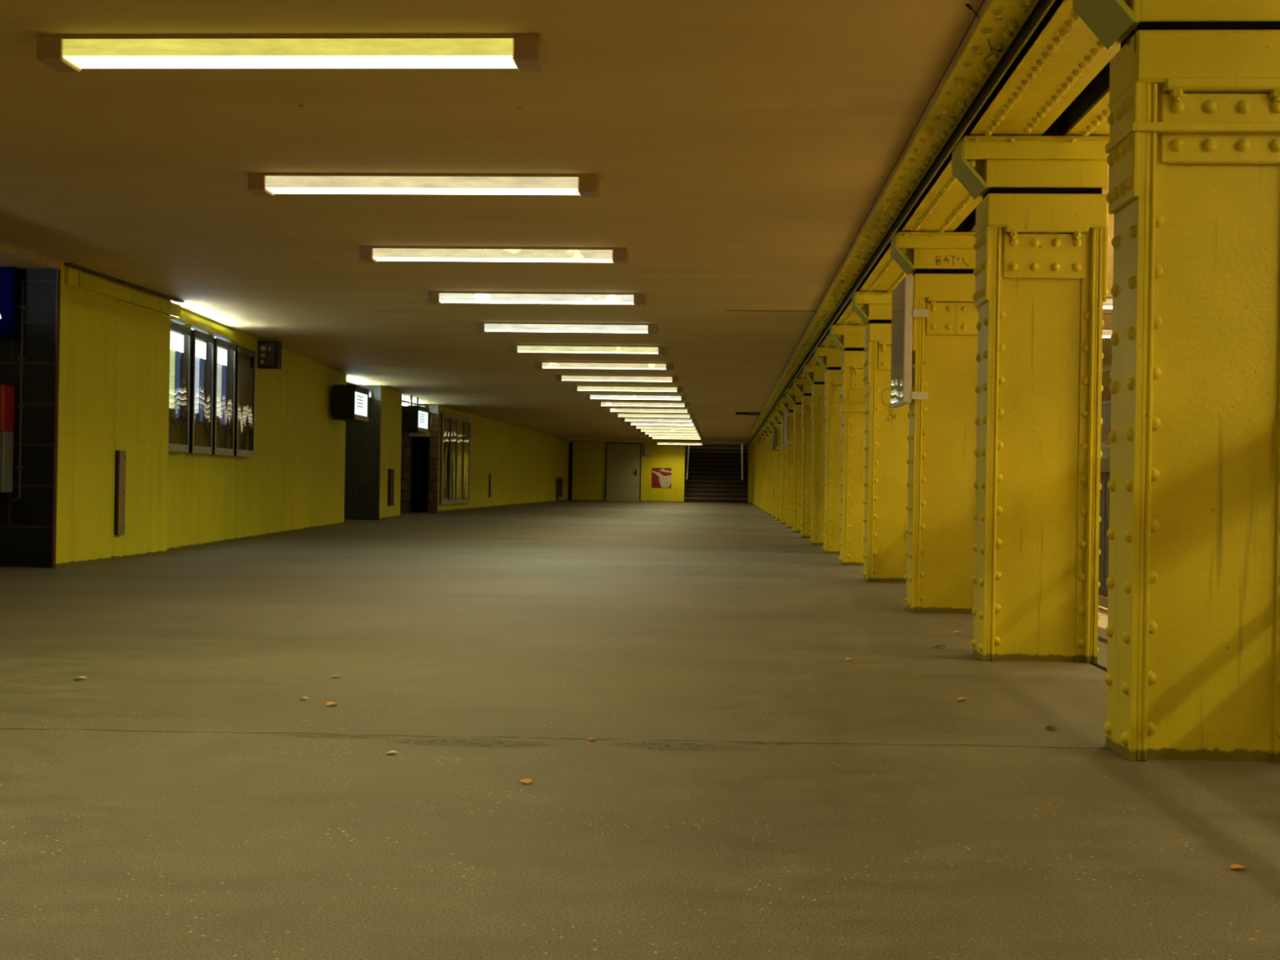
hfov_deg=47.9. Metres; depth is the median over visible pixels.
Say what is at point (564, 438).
ceiling
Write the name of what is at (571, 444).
trim
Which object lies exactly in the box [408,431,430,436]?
lintel
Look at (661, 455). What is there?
wall
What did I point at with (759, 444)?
steel column
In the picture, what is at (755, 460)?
steel column
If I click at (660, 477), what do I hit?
poster
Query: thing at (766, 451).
steel column
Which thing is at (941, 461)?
steel column
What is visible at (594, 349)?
diffuser
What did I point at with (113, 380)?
wall
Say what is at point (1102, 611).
stone kerb
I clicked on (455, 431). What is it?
window
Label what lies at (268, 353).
sign box
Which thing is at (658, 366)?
diffuser
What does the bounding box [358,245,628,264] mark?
ceiling lamp
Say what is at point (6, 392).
box
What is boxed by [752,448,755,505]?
steel column
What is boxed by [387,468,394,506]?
strip
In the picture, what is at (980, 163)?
column capital
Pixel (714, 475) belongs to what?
staircase
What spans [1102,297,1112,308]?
ceiling lamp
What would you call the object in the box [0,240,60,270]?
trim
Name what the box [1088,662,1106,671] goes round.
channel
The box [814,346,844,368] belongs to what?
column capital
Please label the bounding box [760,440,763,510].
steel column
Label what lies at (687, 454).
handrail
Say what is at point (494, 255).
diffuser
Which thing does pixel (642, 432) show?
ceiling lamp
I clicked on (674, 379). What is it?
ceiling lamp
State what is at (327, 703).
dry leaf
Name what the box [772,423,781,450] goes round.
display board
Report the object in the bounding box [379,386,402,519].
wall
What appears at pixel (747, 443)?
wall
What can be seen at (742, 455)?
handrail
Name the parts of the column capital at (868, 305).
sloping plate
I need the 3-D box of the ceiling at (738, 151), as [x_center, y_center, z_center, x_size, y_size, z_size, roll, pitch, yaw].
[-3.080,-1.765,23.920,10.660,0.200,65.400,1,0,3]
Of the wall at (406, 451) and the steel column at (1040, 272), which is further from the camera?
the wall at (406, 451)
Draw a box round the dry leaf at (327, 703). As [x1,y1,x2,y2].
[326,702,336,706]
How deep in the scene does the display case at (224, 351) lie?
15.74 m
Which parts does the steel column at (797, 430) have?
plate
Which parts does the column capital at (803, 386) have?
sloping plate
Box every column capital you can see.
[757,433,764,440]
[759,430,766,438]
[761,426,769,435]
[764,422,773,431]
[767,417,777,427]
[771,412,782,422]
[775,405,788,417]
[781,397,795,410]
[786,388,803,403]
[794,377,813,394]
[803,364,826,383]
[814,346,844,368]
[830,324,867,350]
[851,291,892,324]
[890,231,977,275]
[951,135,1109,199]
[1072,0,1279,49]
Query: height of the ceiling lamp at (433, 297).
0.098 m
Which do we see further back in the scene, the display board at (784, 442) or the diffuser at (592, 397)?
the diffuser at (592, 397)
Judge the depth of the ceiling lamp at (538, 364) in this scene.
19.90 m
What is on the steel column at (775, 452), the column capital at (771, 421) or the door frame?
the column capital at (771, 421)
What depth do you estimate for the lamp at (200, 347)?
14.81 m
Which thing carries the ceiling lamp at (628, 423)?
attached to the ceiling at (738, 151)
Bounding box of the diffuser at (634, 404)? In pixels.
[600,402,684,406]
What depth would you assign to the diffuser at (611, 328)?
15.06 m
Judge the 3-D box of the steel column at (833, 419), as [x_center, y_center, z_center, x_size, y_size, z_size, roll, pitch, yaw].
[2.273,-0.210,15.752,0.543,2.032,0.274,1,0,3]
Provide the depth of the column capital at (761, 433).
39.71 m
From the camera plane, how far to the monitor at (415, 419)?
28.37 m
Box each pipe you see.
[10,279,26,502]
[735,412,759,415]
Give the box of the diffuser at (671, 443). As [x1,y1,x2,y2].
[657,442,702,444]
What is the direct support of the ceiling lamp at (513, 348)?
attached to the ceiling at (738, 151)
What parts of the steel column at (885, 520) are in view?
plate, bearing plate, gusset plate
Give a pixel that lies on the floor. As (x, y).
(745, 788)
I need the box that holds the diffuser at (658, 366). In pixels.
[542,362,666,369]
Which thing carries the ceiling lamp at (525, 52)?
attached to the ceiling at (738, 151)
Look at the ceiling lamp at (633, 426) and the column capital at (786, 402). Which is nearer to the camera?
the column capital at (786, 402)
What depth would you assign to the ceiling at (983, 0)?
7.32 m
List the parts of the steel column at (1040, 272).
plate, bearing plate, gusset plate, plate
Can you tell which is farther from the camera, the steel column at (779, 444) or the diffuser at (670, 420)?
the diffuser at (670, 420)
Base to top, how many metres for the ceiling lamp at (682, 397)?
0.098 m
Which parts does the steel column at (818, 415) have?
plate, bearing plate, gusset plate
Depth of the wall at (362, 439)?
25.68 m
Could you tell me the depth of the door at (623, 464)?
56.51 m
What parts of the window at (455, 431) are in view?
panel, panel, panel, panel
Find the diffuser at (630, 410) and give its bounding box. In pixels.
[610,408,687,412]
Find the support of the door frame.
in the wall at (661, 455)
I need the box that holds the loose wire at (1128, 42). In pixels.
[1126,26,1136,52]
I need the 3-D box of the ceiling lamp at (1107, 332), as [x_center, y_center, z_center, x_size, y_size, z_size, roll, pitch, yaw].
[4.830,-1.506,14.820,1.920,0.098,0.168,1,0,3]
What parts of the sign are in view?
blue panel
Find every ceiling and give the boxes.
[0,0,982,439]
[0,251,61,270]
[558,436,746,444]
[764,0,983,404]
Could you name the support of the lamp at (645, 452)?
attached to the wall at (661, 455)
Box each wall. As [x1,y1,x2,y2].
[0,268,60,568]
[55,262,170,568]
[166,306,346,551]
[344,385,382,519]
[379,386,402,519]
[400,404,439,512]
[437,404,568,512]
[566,442,568,500]
[640,442,684,502]
[684,444,687,493]
[746,443,748,486]
[747,443,752,503]
[1101,170,1114,413]
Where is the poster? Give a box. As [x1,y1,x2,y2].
[651,467,671,488]
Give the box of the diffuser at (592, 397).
[590,395,680,399]
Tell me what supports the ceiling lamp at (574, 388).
attached to the ceiling at (738, 151)
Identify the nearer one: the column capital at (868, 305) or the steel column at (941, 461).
the steel column at (941, 461)
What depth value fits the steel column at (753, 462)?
54.06 m
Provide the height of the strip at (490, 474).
0.650 m
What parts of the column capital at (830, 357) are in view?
sloping plate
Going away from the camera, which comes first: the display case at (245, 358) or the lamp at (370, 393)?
the display case at (245, 358)
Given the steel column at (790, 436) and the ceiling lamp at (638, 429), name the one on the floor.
the steel column at (790, 436)
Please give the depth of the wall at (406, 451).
31.82 m
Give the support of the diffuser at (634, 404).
attached to the ceiling lamp at (597, 403)
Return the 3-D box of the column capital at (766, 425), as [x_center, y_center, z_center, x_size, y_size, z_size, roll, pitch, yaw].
[3.346,-1.274,34.994,0.642,0.217,0.292,1,0,3]
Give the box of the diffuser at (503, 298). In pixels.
[439,293,633,304]
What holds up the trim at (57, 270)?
attached to the wall at (26, 522)
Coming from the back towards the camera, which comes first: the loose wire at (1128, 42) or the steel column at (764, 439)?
the steel column at (764, 439)
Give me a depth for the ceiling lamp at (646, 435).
48.89 m
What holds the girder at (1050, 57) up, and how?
attached to the ceiling at (983, 0)
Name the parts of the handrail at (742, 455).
rail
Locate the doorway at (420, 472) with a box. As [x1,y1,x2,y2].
[410,416,430,512]
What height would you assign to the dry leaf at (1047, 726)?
0.009 m
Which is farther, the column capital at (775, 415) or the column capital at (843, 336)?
the column capital at (775, 415)
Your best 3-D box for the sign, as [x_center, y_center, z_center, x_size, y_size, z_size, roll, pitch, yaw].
[-5.196,-1.397,11.220,0.700,0.570,0.109,1,0,3]
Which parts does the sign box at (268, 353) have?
panel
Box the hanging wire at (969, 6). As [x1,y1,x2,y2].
[964,3,1002,62]
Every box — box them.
[0,384,14,492]
[257,341,281,368]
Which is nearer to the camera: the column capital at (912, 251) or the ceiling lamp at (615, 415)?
the column capital at (912, 251)
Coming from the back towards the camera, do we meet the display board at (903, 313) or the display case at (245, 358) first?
the display case at (245, 358)
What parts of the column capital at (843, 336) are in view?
sloping plate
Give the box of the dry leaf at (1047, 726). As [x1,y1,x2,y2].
[1044,725,1057,728]
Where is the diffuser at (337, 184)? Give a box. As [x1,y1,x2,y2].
[265,175,579,195]
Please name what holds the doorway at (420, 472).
in the wall at (406, 451)
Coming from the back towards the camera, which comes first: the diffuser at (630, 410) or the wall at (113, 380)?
the diffuser at (630, 410)
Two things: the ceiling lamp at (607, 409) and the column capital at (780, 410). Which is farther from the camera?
the ceiling lamp at (607, 409)
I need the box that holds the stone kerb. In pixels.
[1097,605,1107,640]
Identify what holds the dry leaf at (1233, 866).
on the floor
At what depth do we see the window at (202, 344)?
14.88 m
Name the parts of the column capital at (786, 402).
sloping plate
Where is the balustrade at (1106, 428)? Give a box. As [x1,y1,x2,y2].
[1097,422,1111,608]
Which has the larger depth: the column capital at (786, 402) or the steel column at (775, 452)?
the steel column at (775, 452)
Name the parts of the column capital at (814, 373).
sloping plate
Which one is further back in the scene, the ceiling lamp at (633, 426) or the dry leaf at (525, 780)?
the ceiling lamp at (633, 426)
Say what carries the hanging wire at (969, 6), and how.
hanging from the girder at (1050, 57)
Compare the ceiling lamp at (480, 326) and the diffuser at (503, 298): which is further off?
the ceiling lamp at (480, 326)
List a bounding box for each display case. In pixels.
[168,318,191,453]
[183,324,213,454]
[206,332,235,455]
[228,345,255,457]
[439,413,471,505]
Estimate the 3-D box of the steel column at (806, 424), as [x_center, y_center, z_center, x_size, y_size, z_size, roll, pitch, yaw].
[2.534,-0.198,20.324,0.543,2.032,0.274,1,0,3]
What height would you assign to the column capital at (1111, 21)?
0.217 m
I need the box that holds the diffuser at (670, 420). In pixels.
[625,417,691,422]
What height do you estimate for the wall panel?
2.280 m
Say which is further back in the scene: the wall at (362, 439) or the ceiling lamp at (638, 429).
the ceiling lamp at (638, 429)
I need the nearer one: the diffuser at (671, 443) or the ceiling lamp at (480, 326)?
the ceiling lamp at (480, 326)
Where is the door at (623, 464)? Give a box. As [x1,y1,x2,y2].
[606,443,639,501]
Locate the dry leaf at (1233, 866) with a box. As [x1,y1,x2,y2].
[1226,864,1245,869]
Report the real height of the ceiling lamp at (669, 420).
0.098 m
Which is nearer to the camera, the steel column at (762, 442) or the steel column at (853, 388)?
the steel column at (853, 388)
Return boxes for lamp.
[36,33,545,71]
[169,330,183,352]
[195,339,206,359]
[217,346,226,365]
[247,172,599,197]
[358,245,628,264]
[360,384,371,399]
[401,401,425,407]
[427,290,646,306]
[475,321,657,334]
[509,344,666,355]
[534,360,673,370]
[555,374,679,382]
[571,385,683,392]
[584,394,686,400]
[595,401,689,407]
[605,407,692,413]
[613,413,693,417]
[621,417,696,422]
[626,421,697,426]
[632,425,698,429]
[637,428,700,432]
[641,431,701,435]
[643,444,649,455]
[645,434,702,437]
[649,436,703,439]
[654,441,704,445]
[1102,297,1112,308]
[1102,328,1111,337]
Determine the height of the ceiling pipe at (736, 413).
0.065 m
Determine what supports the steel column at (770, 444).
on the floor
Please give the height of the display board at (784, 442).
0.570 m
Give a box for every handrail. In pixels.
[684,444,689,479]
[741,444,744,479]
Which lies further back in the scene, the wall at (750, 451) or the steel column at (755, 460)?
the wall at (750, 451)
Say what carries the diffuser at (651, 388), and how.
attached to the ceiling lamp at (574, 388)
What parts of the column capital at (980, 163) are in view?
sloping plate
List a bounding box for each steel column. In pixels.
[751,449,754,504]
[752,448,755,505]
[754,446,757,506]
[755,444,759,506]
[757,442,760,508]
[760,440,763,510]
[762,437,765,511]
[764,435,768,513]
[767,431,773,515]
[771,426,777,517]
[775,422,782,520]
[780,418,787,524]
[786,409,794,528]
[792,402,802,532]
[800,393,813,537]
[809,382,825,545]
[822,366,842,553]
[838,347,866,565]
[862,319,909,582]
[904,268,978,613]
[971,186,1109,663]
[1104,21,1279,763]
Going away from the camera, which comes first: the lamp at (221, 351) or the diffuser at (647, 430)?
the lamp at (221, 351)
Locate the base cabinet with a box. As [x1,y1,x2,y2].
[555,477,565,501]
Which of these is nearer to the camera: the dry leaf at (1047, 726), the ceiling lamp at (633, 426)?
the dry leaf at (1047, 726)
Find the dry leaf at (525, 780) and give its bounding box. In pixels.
[520,778,532,783]
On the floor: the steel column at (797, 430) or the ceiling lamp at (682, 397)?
the steel column at (797, 430)
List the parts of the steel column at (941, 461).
plate, bearing plate, gusset plate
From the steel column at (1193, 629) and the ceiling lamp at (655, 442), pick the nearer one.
the steel column at (1193, 629)
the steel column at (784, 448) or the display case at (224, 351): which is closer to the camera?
the display case at (224, 351)
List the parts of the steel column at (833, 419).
plate, bearing plate, gusset plate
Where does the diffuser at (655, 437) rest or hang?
attached to the ceiling lamp at (651, 437)
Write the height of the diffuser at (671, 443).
0.064 m
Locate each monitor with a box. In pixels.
[332,384,368,422]
[401,395,429,433]
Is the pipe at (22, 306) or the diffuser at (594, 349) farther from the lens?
the diffuser at (594, 349)
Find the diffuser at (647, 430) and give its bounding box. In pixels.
[640,429,697,431]
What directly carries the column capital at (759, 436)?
on the steel column at (762, 442)
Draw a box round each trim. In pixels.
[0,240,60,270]
[51,269,59,568]
[568,442,573,500]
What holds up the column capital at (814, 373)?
on the steel column at (818, 415)
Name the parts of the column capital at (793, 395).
sloping plate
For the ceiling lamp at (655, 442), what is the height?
0.098 m
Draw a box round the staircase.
[684,443,747,503]
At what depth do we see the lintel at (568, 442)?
56.62 m
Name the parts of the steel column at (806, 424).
plate, gusset plate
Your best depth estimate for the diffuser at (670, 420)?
36.81 m
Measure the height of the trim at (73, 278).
0.193 m
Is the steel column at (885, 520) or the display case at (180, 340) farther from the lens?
the display case at (180, 340)
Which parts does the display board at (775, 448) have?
pane, frame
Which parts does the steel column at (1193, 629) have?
plate, bearing plate, gusset plate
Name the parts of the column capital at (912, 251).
sloping plate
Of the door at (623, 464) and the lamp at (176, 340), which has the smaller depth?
the lamp at (176, 340)
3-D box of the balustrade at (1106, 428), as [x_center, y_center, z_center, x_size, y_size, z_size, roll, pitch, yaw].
[2.676,0.206,8.961,0.145,1.076,3.600,1,0,3]
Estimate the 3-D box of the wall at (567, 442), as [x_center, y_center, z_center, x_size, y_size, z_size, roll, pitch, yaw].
[-2.985,-0.342,56.764,0.340,2.280,0.200,1,0,3]
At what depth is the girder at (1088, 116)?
5.92 m
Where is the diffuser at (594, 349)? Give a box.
[517,346,657,353]
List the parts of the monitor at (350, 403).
screen frame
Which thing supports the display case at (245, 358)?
attached to the wall at (293, 481)
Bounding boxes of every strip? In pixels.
[114,450,125,534]
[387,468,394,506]
[488,473,491,497]
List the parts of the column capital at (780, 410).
sloping plate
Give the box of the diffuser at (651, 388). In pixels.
[577,386,676,391]
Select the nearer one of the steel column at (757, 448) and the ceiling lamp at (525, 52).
the ceiling lamp at (525, 52)
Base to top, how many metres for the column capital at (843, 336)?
0.217 m
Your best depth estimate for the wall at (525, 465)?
42.46 m
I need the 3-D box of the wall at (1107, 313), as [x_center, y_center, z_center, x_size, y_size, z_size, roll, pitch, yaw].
[6.374,-1.615,23.379,6.398,0.200,65.400,1,0,3]
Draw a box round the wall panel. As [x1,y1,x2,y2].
[572,442,605,501]
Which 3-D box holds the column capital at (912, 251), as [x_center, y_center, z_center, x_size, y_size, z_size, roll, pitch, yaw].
[1.836,-1.347,8.597,0.642,0.217,0.292,1,0,3]
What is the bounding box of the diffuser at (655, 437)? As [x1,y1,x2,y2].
[652,436,700,439]
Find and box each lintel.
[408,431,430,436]
[568,441,641,443]
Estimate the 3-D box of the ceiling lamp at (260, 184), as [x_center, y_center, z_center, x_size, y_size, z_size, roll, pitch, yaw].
[-1.185,-1.615,7.893,1.920,0.098,0.168,1,0,3]
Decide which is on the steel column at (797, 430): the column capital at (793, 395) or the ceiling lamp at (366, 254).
the column capital at (793, 395)
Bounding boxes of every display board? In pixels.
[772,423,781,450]
[782,411,792,445]
[889,275,928,408]
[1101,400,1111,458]
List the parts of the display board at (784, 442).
pane, frame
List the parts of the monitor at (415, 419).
screen frame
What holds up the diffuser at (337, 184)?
attached to the ceiling lamp at (260, 184)
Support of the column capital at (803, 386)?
on the steel column at (806, 424)
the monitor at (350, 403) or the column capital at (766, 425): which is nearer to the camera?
the monitor at (350, 403)
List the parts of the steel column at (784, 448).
plate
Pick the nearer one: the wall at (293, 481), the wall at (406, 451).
the wall at (293, 481)
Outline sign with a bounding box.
[0,266,21,338]
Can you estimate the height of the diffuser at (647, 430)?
0.064 m
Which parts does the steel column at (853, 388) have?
plate, bearing plate, gusset plate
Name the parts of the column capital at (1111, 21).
sloping plate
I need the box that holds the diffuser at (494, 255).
[373,248,613,262]
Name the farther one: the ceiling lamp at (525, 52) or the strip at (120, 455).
the strip at (120, 455)
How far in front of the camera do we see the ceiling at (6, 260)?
10.96 m
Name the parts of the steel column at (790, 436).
plate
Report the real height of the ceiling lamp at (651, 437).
0.098 m
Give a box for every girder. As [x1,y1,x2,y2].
[746,0,1120,444]
[955,64,1111,231]
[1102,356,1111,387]
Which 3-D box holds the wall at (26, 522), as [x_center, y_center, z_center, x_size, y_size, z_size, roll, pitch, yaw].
[-6.787,-0.545,12.587,4.594,2.400,2.445,1,0,3]
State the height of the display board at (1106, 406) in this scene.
0.750 m
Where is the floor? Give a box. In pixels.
[0,500,1279,959]
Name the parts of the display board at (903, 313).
pane, frame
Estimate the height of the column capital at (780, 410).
0.217 m
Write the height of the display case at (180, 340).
1.290 m
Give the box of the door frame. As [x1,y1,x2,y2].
[604,442,641,501]
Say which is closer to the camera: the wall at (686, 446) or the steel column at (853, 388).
the steel column at (853, 388)
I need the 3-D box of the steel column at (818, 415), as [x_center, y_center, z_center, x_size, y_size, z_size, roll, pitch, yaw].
[2.403,-0.204,18.028,0.543,2.032,0.274,1,0,3]
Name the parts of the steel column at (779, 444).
plate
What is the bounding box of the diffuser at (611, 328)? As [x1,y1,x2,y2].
[484,324,647,333]
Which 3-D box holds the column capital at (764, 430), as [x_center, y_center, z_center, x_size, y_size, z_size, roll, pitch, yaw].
[3.484,-1.267,37.390,0.642,0.217,0.292,1,0,3]
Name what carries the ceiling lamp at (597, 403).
attached to the ceiling at (738, 151)
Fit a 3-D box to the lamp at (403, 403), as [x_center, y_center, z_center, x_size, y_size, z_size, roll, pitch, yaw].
[-4.904,-1.598,29.984,0.170,0.170,3.330,1,0,3]

